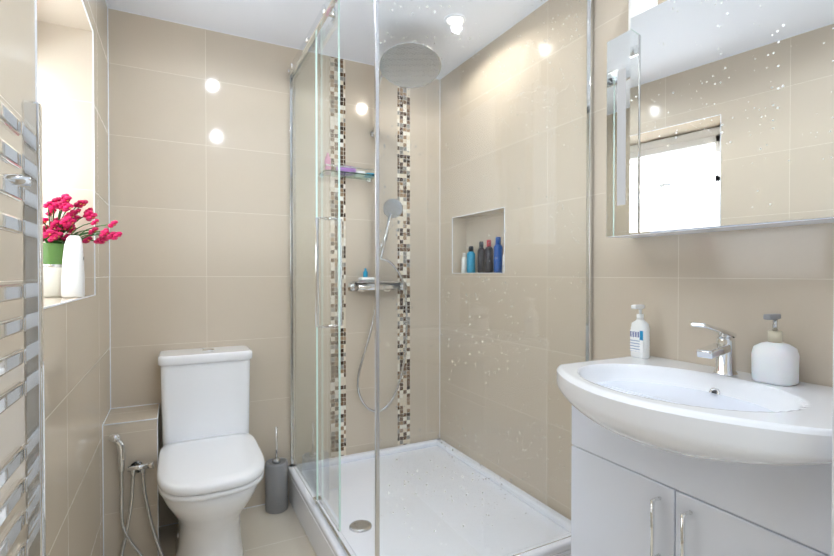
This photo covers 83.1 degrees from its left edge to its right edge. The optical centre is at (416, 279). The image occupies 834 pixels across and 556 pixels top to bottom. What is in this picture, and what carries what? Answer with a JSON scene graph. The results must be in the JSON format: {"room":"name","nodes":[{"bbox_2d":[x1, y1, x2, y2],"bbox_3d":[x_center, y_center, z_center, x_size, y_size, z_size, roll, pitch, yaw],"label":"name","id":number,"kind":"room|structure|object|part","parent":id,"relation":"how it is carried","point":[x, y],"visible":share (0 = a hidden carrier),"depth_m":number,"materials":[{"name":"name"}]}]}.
{"room":"bathroom","nodes":[
{"label":"bathroom","id":0,"kind":"room"},
{"bbox_2d":[159,499,316,555],"bbox_3d":[0.088,1.195,0.953,2.138,0.060,3.570,0,1,-27],"label":"floor","id":1,"kind":"structure","parent":0,"point":[264,532],"depth_m":2.12,"materials":[{"name":"tile"}]},
{"bbox_2d":[157,346,264,555],"bbox_3d":[-0.856,0.739,1.948,0.388,0.829,0.717,0,1,-27],"label":"toilet","id":2,"kind":"object","parent":1,"relation":"on","point":[210,467],"visible":1,"depth_m":1.95,"materials":[{"name":"white ceramic"}]},
{"bbox_2d":[265,426,287,513],"bbox_3d":[-0.701,0.941,2.350,0.108,0.415,0.108,0,1,-27],"label":"toilet brush","id":3,"kind":"object","parent":1,"relation":"on","point":[276,484],"visible":1,"depth_m":2.31,"materials":[{"name":"grey plastic"}]},
{"bbox_2d":[286,0,592,555],"bbox_3d":[0.029,0.010,2.130,1.002,2.282,1.192,0,1,-27],"label":"shower enclosure","id":4,"kind":"object","parent":1,"relation":"on","point":[480,282],"visible":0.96,"depth_m":1.63,"materials":[{"name":"clear glass"}]},
{"bbox_2d":[340,165,373,182],"bbox_3d":[-0.360,-0.564,2.515,0.293,0.046,0.141,0,1,-27],"label":"shower shelf","id":5,"kind":"object","parent":4,"relation":"attached to","point":[350,172],"depth_m":2.50,"materials":[{"name":"clear glass"}]},
{"bbox_2d":[288,450,570,555],"bbox_3d":[0.002,1.061,2.128,0.913,0.179,1.192,0,1,-27],"label":"shower tray","id":6,"kind":"object","parent":4,"relation":"on","point":[356,536],"depth_m":2.00,"materials":[{"name":"white ceramic"}]},
{"bbox_3d":[0.270,-0.059,1.613,0.868,2.067,0.008,0,1,-27],"label":"shower glass","id":7,"kind":"part","parent":4,"relation":"part of","materials":[{"name":"clear glass"}]},
{"bbox_2d":[556,304,832,555],"bbox_3d":[0.689,0.625,1.188,0.540,1.074,0.704,0,1,-27],"label":"vanity unit","id":8,"kind":"object","parent":1,"relation":"on","point":[722,457],"visible":1,"depth_m":1.13,"materials":[{"name":"white wood"}]},
{"bbox_2d":[630,304,649,358],"bbox_3d":[0.729,0.171,1.551,0.051,0.174,0.060,0,1,-27],"label":"bottle","id":9,"kind":"object","parent":8,"relation":"on","point":[640,330],"depth_m":1.54,"materials":[{"name":"white plastic"}]},
{"bbox_2d":[556,322,832,465],"bbox_3d":[0.690,0.258,1.184,0.540,0.286,0.704,0,1,-27],"label":"basin","id":10,"kind":"object","parent":8,"relation":"in","point":[722,414],"depth_m":1.11,"materials":[{"name":"white ceramic"}]},
{"bbox_2d":[751,313,799,385],"bbox_3d":[0.910,0.175,1.197,0.080,0.174,0.092,0,1,-27],"label":"soap dispenser","id":11,"kind":"object","parent":8,"relation":"on","point":[774,362],"depth_m":1.17,"materials":[{"name":"white ceramic"}]},
{"bbox_2d":[106,0,373,64],"bbox_3d":[0.088,-1.214,0.925,2.138,0.060,3.570,0,1,-27],"label":"ceiling","id":12,"kind":"structure","parent":0,"point":[288,23],"depth_m":2.16,"materials":[{"name":"white paint"}]},
{"bbox_2d":[0,0,833,555],"bbox_3d":[0.077,-0.010,0.934,2.053,2.350,3.370,0,1,-27],"label":"wall","id":13,"kind":"structure","parent":0,"point":[192,186],"depth_m":2.03,"materials":[{"name":"tile"}]},
{"bbox_2d":[0,100,45,555],"bbox_3d":[-0.477,0.454,0.462,0.086,1.430,0.566,0,1,-27],"label":"towel rail","id":14,"kind":"object","parent":13,"relation":"attached to","point":[25,186],"visible":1,"depth_m":0.69,"materials":[{"name":"silver metal"}]},
{"bbox_2d":[61,235,84,297],"bbox_3d":[-1.107,-0.042,1.516,0.059,0.200,0.078,0,1,-27],"label":"air freshener","id":15,"kind":"object","parent":13,"relation":"on","point":[73,280],"visible":1,"depth_m":1.50,"materials":[{"name":"white plastic"}]},
{"bbox_2d":[35,0,113,555],"bbox_3d":[-0.596,-0.006,0.590,0.004,2.351,3.371,0,1,-27],"label":"trim","id":16,"kind":"structure","parent":13,"relation":"attached to","point":[36,95],"depth_m":1.70,"materials":[{"name":"white paint"}]},
{"bbox_2d":[43,194,121,296],"bbox_3d":[-1.145,-0.116,1.583,0.273,0.346,0.193,0,1,-27],"label":"flower pot","id":17,"kind":"object","parent":13,"relation":"on","point":[54,231],"visible":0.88,"depth_m":1.54,"materials":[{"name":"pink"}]},
{"bbox_2d":[108,433,164,555],"bbox_3d":[-1.072,0.877,1.844,0.238,0.546,0.202,0,1,-27],"label":"bidet sprayer","id":18,"kind":"object","parent":13,"relation":"attached to","point":[117,441],"visible":0.98,"depth_m":1.87,"materials":[{"name":"silver metal"}]},
{"bbox_2d":[112,8,373,530],"bbox_3d":[-0.604,-0.027,2.477,1.650,2.351,0.003,0,1,-27],"label":"trim","id":19,"kind":"structure","parent":13,"relation":"attached to","point":[112,8],"depth_m":2.14,"materials":[{"name":"white paint"}]},
{"bbox_2d":[606,0,833,237],"bbox_3d":[0.822,-0.466,1.307,0.186,0.655,0.665,0,1,-27],"label":"mirror","id":20,"kind":"object","parent":13,"relation":"attached to","point":[720,115],"visible":1,"depth_m":1.22,"materials":[{"name":"silver mirror"}]},
{"bbox_2d":[628,0,657,30],"bbox_3d":[0.734,-0.905,1.530,0.086,0.215,0.086,0,1,-27],"label":"light fixture","id":21,"kind":"object","parent":20,"relation":"on","point":[636,7],"visible":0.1,"depth_m":1.50,"materials":[{"name":"white"}]},
{"bbox_2d":[831,308,833,555],"bbox_3d":[0.911,-0.007,0.827,0.470,2.348,0.120,0,1,-27],"label":"door frame","id":22,"kind":"structure","parent":13,"relation":"attached to","point":[832,530],"depth_m":0.78,"materials":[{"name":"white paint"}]}
]}

